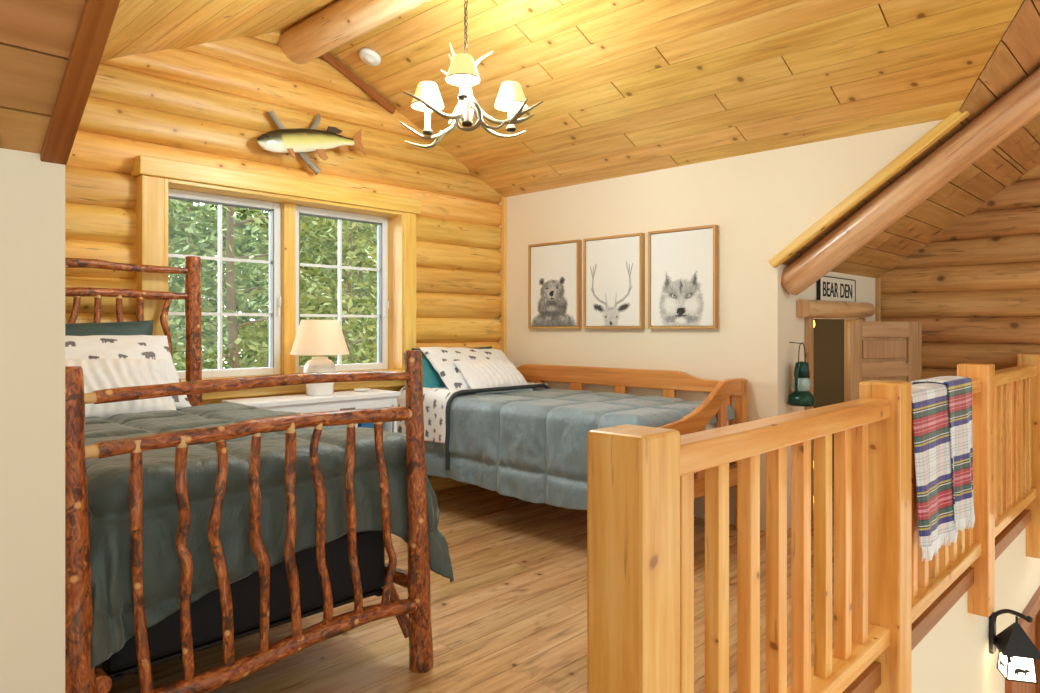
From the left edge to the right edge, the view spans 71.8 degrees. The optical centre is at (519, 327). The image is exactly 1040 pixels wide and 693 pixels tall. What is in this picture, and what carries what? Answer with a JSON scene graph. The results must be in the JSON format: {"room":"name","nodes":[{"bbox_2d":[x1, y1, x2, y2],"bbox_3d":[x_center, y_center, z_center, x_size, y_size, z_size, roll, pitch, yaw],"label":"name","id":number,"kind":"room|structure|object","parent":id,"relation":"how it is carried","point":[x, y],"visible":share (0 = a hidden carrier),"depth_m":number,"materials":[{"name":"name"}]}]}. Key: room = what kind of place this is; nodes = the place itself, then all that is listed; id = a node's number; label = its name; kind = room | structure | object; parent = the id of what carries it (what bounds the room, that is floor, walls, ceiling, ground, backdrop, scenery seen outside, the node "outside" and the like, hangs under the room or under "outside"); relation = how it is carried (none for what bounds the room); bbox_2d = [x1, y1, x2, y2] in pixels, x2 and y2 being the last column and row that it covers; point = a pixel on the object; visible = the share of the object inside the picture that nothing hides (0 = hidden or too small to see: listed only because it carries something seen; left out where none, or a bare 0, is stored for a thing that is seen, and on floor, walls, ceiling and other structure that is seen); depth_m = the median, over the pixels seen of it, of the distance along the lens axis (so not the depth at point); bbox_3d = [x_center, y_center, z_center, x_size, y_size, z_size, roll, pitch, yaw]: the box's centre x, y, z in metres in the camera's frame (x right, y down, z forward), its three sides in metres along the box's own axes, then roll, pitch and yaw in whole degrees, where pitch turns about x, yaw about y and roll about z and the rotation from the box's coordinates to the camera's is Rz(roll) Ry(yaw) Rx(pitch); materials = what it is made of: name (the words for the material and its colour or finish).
{"room":"cabin loft bedroom","nodes":[
{"label":"cabin loft bedroom","id":0,"kind":"room"},
{"bbox_2d":[0,148,64,692],"bbox_3d":[-1.748,0.475,0.879,0.100,1.749,2.050,0,0,44],"label":"wall","id":1,"kind":"structure","parent":0,"point":[32,190],"depth_m":1.54,"materials":[{"name":"beige paint"}]},
{"bbox_2d":[65,30,501,491],"bbox_3d":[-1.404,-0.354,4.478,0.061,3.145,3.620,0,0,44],"label":"wall","id":2,"kind":"structure","parent":0,"point":[458,231],"depth_m":4.31,"materials":[{"name":"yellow wood"}]},
{"bbox_2d":[131,155,420,399],"bbox_3d":[-1.418,-0.250,4.474,0.300,1.300,1.845,0,0,44],"label":"window","id":3,"kind":"structure","parent":2,"relation":"in","point":[159,180],"depth_m":4.47,"materials":[{"name":"yellow wood"}]},
{"bbox_2d":[257,110,365,174],"bbox_3d":[-1.280,-1.150,4.447,0.119,0.391,0.743,0,0,44],"label":"fish","id":4,"kind":"object","parent":2,"relation":"attached to","point":[292,141],"visible":1,"depth_m":4.38},
{"bbox_2d":[320,52,395,113],"bbox_3d":[-1.063,-1.622,4.760,0.030,0.291,0.576,0,0,44],"label":"trim","id":5,"kind":"structure","parent":2,"relation":"attached to","point":[328,57],"depth_m":4.74,"materials":[{"name":"red wood"}]},
{"bbox_2d":[108,476,833,692],"bbox_3d":[0.578,1.206,2.445,5.749,0.012,7.529,0,0,44],"label":"floor","id":6,"kind":"structure","parent":0,"point":[512,617],"depth_m":2.91,"materials":[{"name":"laminate"}]},
{"bbox_2d":[65,256,432,692],"bbox_3d":[-1.424,0.421,2.827,2.046,1.611,1.164,0,0,44],"label":"bed","id":7,"kind":"object","parent":6,"relation":"on","point":[80,677],"visible":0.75,"depth_m":2.11,"materials":[{"name":"brown wood"}]},
{"bbox_2d":[102,531,384,670],"bbox_3d":[-1.440,0.818,2.880,1.795,0.236,0.905,0,0,44],"label":"box spring","id":8,"kind":"object","parent":7,"relation":"on","point":[164,637],"visible":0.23,"depth_m":2.27,"materials":[{"name":"black fabric"}]},
{"bbox_3d":[-1.439,0.556,2.880,1.795,0.283,0.905,0,0,44],"label":"mattress","id":9,"kind":"object","parent":8,"relation":"on","visible":0},
{"bbox_2d":[65,320,152,335],"bbox_3d":[-2.111,0.175,3.382,0.177,0.431,0.770,0,0,44],"label":"pillow","id":10,"kind":"object","parent":9,"relation":"on","point":[130,327],"visible":0.09,"depth_m":3.49,"materials":[{"name":"teal fabric"}]},
{"bbox_2d":[65,335,190,409],"bbox_3d":[-1.964,0.217,3.297,0.355,0.366,0.780,0,0,44],"label":"pillow","id":11,"kind":"object","parent":9,"relation":"on","point":[133,347],"visible":0.2,"depth_m":3.41,"materials":[{"name":"fabric"}]},
{"bbox_2d":[85,403,453,667],"bbox_3d":[-1.213,0.640,2.720,1.618,0.543,1.215,0,0,44],"label":"comforter","id":12,"kind":"object","parent":9,"relation":"on","point":[108,477],"visible":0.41,"depth_m":2.12,"materials":[{"name":"grey fabric"}]},
{"bbox_2d":[65,358,175,418],"bbox_3d":[-1.874,0.273,3.169,0.243,0.286,0.668,0,0,44],"label":"pillow","id":13,"kind":"object","parent":12,"relation":"on","point":[105,373],"visible":0.44,"depth_m":3.20,"materials":[{"name":"white fabric"}]},
{"bbox_2d":[221,389,400,432],"bbox_3d":[-1.203,0.800,4.254,0.285,0.800,1.015,0,0,44],"label":"console table","id":14,"kind":"object","parent":6,"relation":"on","point":[373,398],"visible":0.26,"depth_m":4.20,"materials":[{"name":"white paint"}]},
{"bbox_2d":[290,320,348,395],"bbox_3d":[-1.193,0.175,4.289,0.344,0.447,0.344,0,0,44],"label":"table lamp","id":15,"kind":"object","parent":14,"relation":"on","point":[319,338],"visible":0.91,"depth_m":4.20,"materials":[{"name":"white ceramic"}]},
{"bbox_2d":[354,388,370,391],"bbox_3d":[-0.993,0.391,4.527,0.106,0.017,0.106,0,0,44],"label":"dish","id":16,"kind":"object","parent":14,"relation":"on","point":[355,389],"visible":1,"depth_m":4.50,"materials":[{"name":"white ceramic"}]},
{"bbox_2d":[358,422,382,427],"bbox_3d":[-0.971,0.644,4.506,0.160,0.178,0.160,0,0,44],"label":"game box","id":17,"kind":"object","parent":14,"relation":"in","point":[367,425],"visible":0.02,"depth_m":4.42,"materials":[{"name":"blue"}]},
{"bbox_2d":[517,364,747,529],"bbox_3d":[0.251,0.737,4.629,2.065,0.926,1.060,0,0,44],"label":"daybed","id":18,"kind":"object","parent":6,"relation":"on","point":[722,391],"visible":0.21,"depth_m":4.52,"materials":[{"name":"orange wood"}]},
{"bbox_2d":[694,420,728,473],"bbox_3d":[0.248,0.648,4.629,1.930,0.357,0.915,0,0,44],"label":"mattress","id":19,"kind":"object","parent":18,"relation":"on","point":[714,425],"visible":0.02,"depth_m":4.13,"materials":[{"name":"white fabric"}]},
{"bbox_2d":[412,346,491,352],"bbox_3d":[-0.478,0.340,5.266,0.102,0.400,0.780,0,0,44],"label":"pillow","id":20,"kind":"object","parent":19,"relation":"on","point":[488,347],"visible":0.02,"depth_m":5.44,"materials":[{"name":"teal fabric"}]},
{"bbox_2d":[424,383,734,509],"bbox_3d":[0.216,0.687,4.553,1.976,0.582,0.992,0,0,44],"label":"comforter","id":21,"kind":"object","parent":19,"relation":"on","point":[525,445],"visible":0.83,"depth_m":4.14,"materials":[{"name":"blue fabric"}]},
{"bbox_2d":[403,353,445,387],"bbox_3d":[-0.489,0.325,5.125,0.227,0.304,0.700,0,0,44],"label":"pillow","id":22,"kind":"object","parent":21,"relation":"on","point":[431,377],"visible":0.09,"depth_m":4.92,"materials":[{"name":"teal fabric"}]},
{"bbox_2d":[397,382,547,442],"bbox_3d":[-0.327,0.566,5.056,0.532,0.335,0.985,0,0,44],"label":"sheet","id":23,"kind":"object","parent":21,"relation":"on","point":[435,400],"visible":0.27,"depth_m":4.64,"materials":[{"name":"fabric"}]},
{"bbox_2d":[419,347,509,389],"bbox_3d":[-0.301,0.296,5.138,0.354,0.328,0.814,0,0,44],"label":"pillow","id":24,"kind":"object","parent":23,"relation":"on","point":[441,359],"visible":0.42,"depth_m":4.96,"materials":[{"name":"fabric"}]},
{"bbox_2d":[453,359,532,393],"bbox_3d":[-0.182,0.339,5.010,0.274,0.242,0.566,0,0,44],"label":"pillow","id":25,"kind":"object","parent":23,"relation":"on","point":[478,373],"visible":0.84,"depth_m":4.91,"materials":[{"name":"white fabric"}]},
{"bbox_2d":[587,424,679,692],"bbox_3d":[0.232,1.004,1.469,0.140,1.592,0.140,0,0,44],"label":"newel post","id":26,"kind":"object","parent":6,"relation":"on","point":[633,471],"visible":1,"depth_m":1.42,"materials":[{"name":"brown wood"}]},
{"bbox_2d":[680,398,889,692],"bbox_3d":[0.774,0.685,2.043,0.090,0.869,1.439,0,0,44],"label":"railing","id":27,"kind":"object","parent":26,"relation":"attached to","point":[858,643],"visible":0.89,"depth_m":1.95,"materials":[{"name":"brown wood"}]},
{"bbox_2d":[859,380,911,692],"bbox_3d":[1.325,0.998,2.609,0.140,1.605,0.140,0,0,44],"label":"newel post","id":28,"kind":"object","parent":6,"relation":"on","point":[889,439],"visible":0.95,"depth_m":2.55,"materials":[{"name":"brown wood"}]},
{"bbox_2d":[912,379,980,622],"bbox_3d":[1.805,0.685,3.118,0.090,0.869,1.260,0,0,44],"label":"railing","id":29,"kind":"object","parent":28,"relation":"attached to","point":[930,579],"visible":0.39,"depth_m":3.03,"materials":[{"name":"brown wood"}]},
{"bbox_2d":[911,376,974,561],"bbox_3d":[1.718,0.556,3.015,0.222,0.668,0.872,0,0,44],"label":"plaid blanket","id":30,"kind":"object","parent":29,"relation":"on","point":[942,405],"visible":0.8,"depth_m":2.93,"materials":[{"name":"fabric"}]},
{"bbox_2d":[957,363,994,616],"bbox_3d":[2.294,0.801,3.619,0.140,1.242,0.140,0,0,44],"label":"newel post","id":31,"kind":"object","parent":6,"relation":"on","point":[981,595],"visible":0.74,"depth_m":3.55,"materials":[{"name":"brown wood"}]},
{"bbox_2d":[995,365,1036,536],"bbox_3d":[2.833,0.674,4.190,0.090,0.858,1.430,0,0,44],"label":"railing","id":32,"kind":"object","parent":31,"relation":"attached to","point":[1014,493],"visible":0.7,"depth_m":4.21,"materials":[{"name":"brown wood"}]},
{"bbox_2d":[1017,353,1039,558],"bbox_3d":[3.381,0.835,4.752,0.140,1.330,0.140,0,0,44],"label":"newel post","id":33,"kind":"object","parent":6,"relation":"on","point":[1033,528],"visible":0.54,"depth_m":4.68,"materials":[{"name":"brown wood"}]},
{"bbox_2d":[0,0,1039,277],"bbox_3d":[1.294,-1.557,1.724,3.320,2.458,7.680,0,0,44],"label":"ceiling","id":34,"kind":"structure","parent":0,"point":[960,197],"depth_m":3.30,"materials":[{"name":"brown wood"}]},
{"bbox_2d":[781,67,1039,295],"bbox_3d":[2.758,-1.404,3.174,3.317,2.426,0.182,0,0,44],"label":"beam","id":35,"kind":"structure","parent":34,"relation":"attached to","point":[1020,105],"depth_m":3.74,"materials":[{"name":"brown wood"}]},
{"bbox_2d":[100,0,1023,196],"bbox_3d":[0.097,-1.485,3.038,4.534,0.931,3.753,0,0,44],"label":"ceiling","id":36,"kind":"structure","parent":0,"point":[624,87],"depth_m":3.84,"materials":[{"name":"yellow wood"}]},
{"bbox_2d":[278,0,431,63],"bbox_3d":[0.005,-1.749,3.126,3.921,0.222,0.221,0,0,44],"label":"beam","id":37,"kind":"structure","parent":36,"relation":"attached to","point":[340,22],"depth_m":4.02,"materials":[{"name":"brown wood"}]},
{"bbox_2d":[400,0,542,148],"bbox_3d":[-0.236,-1.318,3.356,0.657,0.900,0.411,0,0,-6],"label":"antler chandelier","id":38,"kind":"object","parent":37,"relation":"hanging from","point":[462,73],"visible":1,"depth_m":3.36,"materials":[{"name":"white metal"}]},
{"bbox_2d":[422,102,432,134],"bbox_3d":[-0.442,-1.010,3.435,0.052,0.175,0.052,0,0,44],"label":"candle","id":39,"kind":"object","parent":38,"relation":"on","point":[427,131],"depth_m":3.42,"materials":[{"name":"white plastic"}]},
{"bbox_2d":[457,75,466,100],"bbox_3d":[-0.260,-1.103,3.275,0.052,0.128,0.052,0,0,44],"label":"candle","id":40,"kind":"object","parent":38,"relation":"on","point":[463,89],"depth_m":3.26,"materials":[{"name":"white plastic"}]},
{"bbox_2d":[462,98,472,126],"bbox_3d":[-0.233,-0.951,3.175,0.052,0.121,0.052,0,0,44],"label":"candle","id":41,"kind":"object","parent":38,"relation":"on","point":[466,123],"depth_m":3.16,"materials":[{"name":"white plastic"}]},
{"bbox_2d":[506,102,515,131],"bbox_3d":[-0.043,-1.018,3.435,0.052,0.161,0.052,0,0,44],"label":"candle","id":42,"kind":"object","parent":38,"relation":"on","point":[510,128],"depth_m":3.42,"materials":[{"name":"white plastic"}]},
{"bbox_2d":[359,48,380,65],"bbox_3d":[-0.938,-1.694,4.497,0.144,0.080,0.135,0,0,44],"label":"smoke detector","id":43,"kind":"object","parent":36,"relation":"attached to","point":[368,56],"visible":1,"depth_m":4.46,"materials":[{"name":"white plastic"}]},
{"bbox_2d":[499,119,943,529],"bbox_3d":[1.007,0.142,4.742,3.289,2.416,0.100,0,0,44],"label":"wall","id":44,"kind":"structure","parent":0,"point":[759,203],"depth_m":4.53,"materials":[{"name":"beige paint"}]},
{"bbox_2d":[501,197,505,355],"bbox_3d":[-0.130,0.077,5.742,0.035,2.246,0.029,0,0,44],"label":"trim","id":45,"kind":"structure","parent":44,"relation":"attached to","point":[503,199],"depth_m":5.73,"materials":[{"name":"yellow wood"}]},
{"bbox_2d":[528,239,581,328],"bbox_3d":[0.255,-0.317,5.364,0.494,0.643,0.042,0,0,44],"label":"framed picture","id":46,"kind":"object","parent":44,"relation":"attached to","point":[554,268],"visible":1,"depth_m":5.34,"materials":[{"name":"white paper"}]},
{"bbox_2d":[583,233,644,328],"bbox_3d":[0.646,-0.317,4.989,0.496,0.643,0.042,0,0,44],"label":"framed picture","id":47,"kind":"object","parent":44,"relation":"attached to","point":[613,266],"visible":1,"depth_m":4.97,"materials":[{"name":"white paper"}]},
{"bbox_2d":[648,225,717,328],"bbox_3d":[1.038,-0.317,4.613,0.492,0.643,0.042,0,0,44],"label":"framed picture","id":48,"kind":"object","parent":44,"relation":"attached to","point":[682,262],"visible":1,"depth_m":4.60,"materials":[{"name":"white paper"}]},
{"bbox_2d":[769,108,968,267],"bbox_3d":[1.830,-0.721,3.867,1.011,0.736,0.050,0,0,44],"label":"trim","id":49,"kind":"structure","parent":44,"relation":"attached to","point":[955,118],"depth_m":3.81,"materials":[{"name":"yellow wood"}]},
{"bbox_2d":[761,260,875,530],"bbox_3d":[2.094,0.475,4.885,0.100,1.749,1.810,0,0,44],"label":"wall","id":50,"kind":"structure","parent":0,"point":[780,325],"depth_m":4.26,"materials":[{"name":"beige paint"}]},
{"bbox_2d":[804,318,865,519],"bbox_3d":[2.096,0.565,4.866,0.130,1.270,1.015,0,0,44],"label":"trim","id":51,"kind":"structure","parent":50,"relation":"attached to","point":[808,322],"depth_m":4.48,"materials":[{"name":"brown wood"}]},
{"bbox_2d":[796,299,875,317],"bbox_3d":[2.129,-0.123,4.799,0.113,0.122,1.217,0,0,44],"label":"trim","id":52,"kind":"structure","parent":50,"relation":"attached to","point":[805,308],"depth_m":4.61,"materials":[{"name":"brown wood"}]},
{"bbox_2d":[817,276,855,301],"bbox_3d":[2.130,-0.250,4.832,0.022,0.174,0.640,0,0,44],"label":"wooden sign","id":53,"kind":"object","parent":50,"relation":"attached to","point":[828,288],"visible":0.92,"depth_m":4.79,"materials":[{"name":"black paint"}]},
{"bbox_2d":[876,278,880,320],"bbox_3d":[2.703,0.410,5.426,0.029,1.580,0.035,0,0,44],"label":"trim","id":54,"kind":"structure","parent":50,"relation":"attached to","point":[878,280],"depth_m":5.41,"materials":[{"name":"brown wood"}]},
{"bbox_2d":[847,321,921,401],"bbox_3d":[2.532,0.568,4.985,0.656,1.225,0.032,0,0,-21],"label":"door","id":55,"kind":"structure","parent":50,"relation":"in","point":[876,350],"depth_m":4.96,"materials":[{"name":"brown wood"}]},
{"bbox_3d":[1.648,0.089,4.287,0.086,0.014,0.005,0,0,44],"label":"wall hook","id":56,"kind":"object","parent":50,"relation":"attached to","visible":0},
{"bbox_2d":[789,343,814,406],"bbox_3d":[1.672,0.273,4.264,0.148,0.371,0.148,0,0,-1],"label":"lantern","id":57,"kind":"object","parent":56,"relation":"hanging from","point":[801,396],"visible":1,"depth_m":4.22,"materials":[{"name":"teal metal"}]},
{"bbox_2d":[794,361,809,377],"bbox_3d":[1.672,0.245,4.264,0.090,0.095,0.090,0,0,44],"label":"hood","id":58,"kind":"object","parent":57,"relation":"attached to","point":[803,371],"depth_m":4.23,"materials":[{"name":"teal metal"}]},
{"bbox_2d":[813,319,843,478],"bbox_3d":[1.684,0.400,5.382,1.180,1.800,1.760,0,0,44],"label":"wall","id":59,"kind":"structure","parent":0,"point":[828,334],"depth_m":5.75,"materials":[{"name":"brown"}]},
{"bbox_2d":[879,164,1039,378],"bbox_3d":[4.107,-0.447,4.170,4.244,3.330,0.061,0,0,44],"label":"wall","id":60,"kind":"structure","parent":0,"point":[974,289],"depth_m":5.01,"materials":[{"name":"brown wood"}]},
{"bbox_2d":[912,528,1039,692],"bbox_3d":[2.980,2.560,4.437,0.100,2.680,8.470,0,0,44],"label":"wall","id":61,"kind":"structure","parent":0,"point":[954,656],"depth_m":3.69,"materials":[{"name":"beige paint"}]},
{"bbox_2d":[842,509,1030,692],"bbox_3d":[1.714,1.228,3.081,0.108,0.080,4.780,0,0,44],"label":"trim","id":62,"kind":"structure","parent":61,"relation":"attached to","point":[869,680],"depth_m":3.14,"materials":[{"name":"red wood"}]},
{"bbox_2d":[989,609,1039,683],"bbox_3d":[2.649,1.690,3.853,0.210,0.348,0.188,0,0,16],"label":"wall lantern","id":63,"kind":"object","parent":61,"relation":"attached to","point":[1017,654],"visible":0.98,"depth_m":3.80,"materials":[{"name":"black metal"}]},
{"bbox_2d":[1005,586,1039,692],"bbox_3d":[3.298,2.865,4.693,0.065,2.070,1.260,0,0,44],"label":"trim","id":64,"kind":"structure","parent":61,"relation":"attached to","point":[1032,609],"depth_m":4.81,"materials":[{"name":"red wood"}]},
{"bbox_2d":[1015,616,1035,692],"bbox_3d":[3.268,2.913,4.712,0.035,1.975,1.035,0,0,44],"label":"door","id":65,"kind":"structure","parent":61,"relation":"in","point":[1020,687],"depth_m":4.93,"materials":[{"name":"red wood"}]},
{"bbox_3d":[-1.568,0.142,2.057,3.289,2.415,0.100,0,0,44],"label":"wall","id":66,"kind":"structure","parent":0,"visible":0},
{"bbox_2d":[40,0,119,166],"bbox_3d":[-0.440,-0.946,1.015,1.655,1.186,0.050,0,0,44],"label":"trim","id":67,"kind":"structure","parent":66,"relation":"attached to","point":[97,17],"depth_m":1.43,"materials":[{"name":"red wood"}]},
{"label":"outside","id":68,"kind":"structure","parent":0,"visible":0},
{"bbox_3d":[-16.467,4.050,36.574,65.600,0.100,90.000,0,0,44],"label":"lawn","id":69,"kind":"structure","parent":68,"visible":0},
{"bbox_2d":[168,219,224,370],"bbox_3d":[-9.855,-2.130,17.113,6.764,12.264,7.211,0,0,-21],"label":"leafy tree","id":70,"kind":"object","parent":69,"relation":"on","point":[175,219],"visible":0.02,"depth_m":17.05,"materials":[{"name":"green plant"}]},
{"bbox_2d":[168,199,265,370],"bbox_3d":[-4.900,-0.226,8.136,4.810,8.457,4.412,0,0,23],"label":"leafy tree","id":71,"kind":"object","parent":69,"relation":"on","point":[172,223],"visible":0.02,"depth_m":8.35,"materials":[{"name":"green plant"}]},
{"bbox_2d":[168,199,330,369],"bbox_3d":[-5.966,-1.217,14.069,5.979,10.438,6.098,0,0,25],"label":"leafy tree","id":72,"kind":"object","parent":69,"relation":"on","point":[244,216],"visible":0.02,"depth_m":13.26,"materials":[{"name":"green plant"}]},
{"bbox_2d":[168,212,372,369],"bbox_3d":[-7.044,-1.681,18.686,7.268,11.366,7.011,0,0,34],"label":"leafy tree","id":73,"kind":"object","parent":69,"relation":"on","point":[236,212],"visible":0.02,"depth_m":17.25,"materials":[{"name":"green plant"}]},
{"bbox_2d":[168,200,374,370],"bbox_3d":[-4.743,-0.688,10.665,5.497,9.380,5.344,0,0,-13],"label":"leafy tree","id":74,"kind":"object","parent":69,"relation":"on","point":[262,245],"visible":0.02,"depth_m":10.50,"materials":[{"name":"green plant"}]},
{"bbox_2d":[168,202,376,369],"bbox_3d":[-3.526,-0.203,8.471,5.002,8.412,4.354,0,0,34],"label":"forked tree","id":75,"kind":"object","parent":69,"relation":"on","point":[234,363],"visible":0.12,"depth_m":8.32,"materials":[{"name":"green plant"}]},
{"bbox_2d":[173,204,376,368],"bbox_3d":[-2.184,0.539,9.958,4.706,6.927,4.692,0,0,21],"label":"leafy tree","id":76,"kind":"object","parent":69,"relation":"on","point":[350,294],"visible":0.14,"depth_m":9.35,"materials":[{"name":"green plant"}]},
{"bbox_2d":[222,207,376,367],"bbox_3d":[-3.121,-0.734,14.916,5.521,9.473,5.674,0,0,-40],"label":"leafy tree","id":77,"kind":"object","parent":69,"relation":"on","point":[344,272],"visible":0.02,"depth_m":13.83,"materials":[{"name":"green plant"}]},
{"bbox_2d":[239,217,376,365],"bbox_3d":[-2.646,-0.180,12.351,5.411,8.364,5.027,0,0,-43],"label":"leafy tree","id":78,"kind":"object","parent":69,"relation":"on","point":[360,264],"visible":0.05,"depth_m":11.72,"materials":[{"name":"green plant"}]},
{"bbox_2d":[264,240,375,362],"bbox_3d":[-3.453,-0.695,17.816,6.651,9.395,5.854,0,0,36],"label":"leafy tree","id":79,"kind":"object","parent":69,"relation":"on","point":[368,240],"visible":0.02,"depth_m":16.71,"materials":[{"name":"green plant"}]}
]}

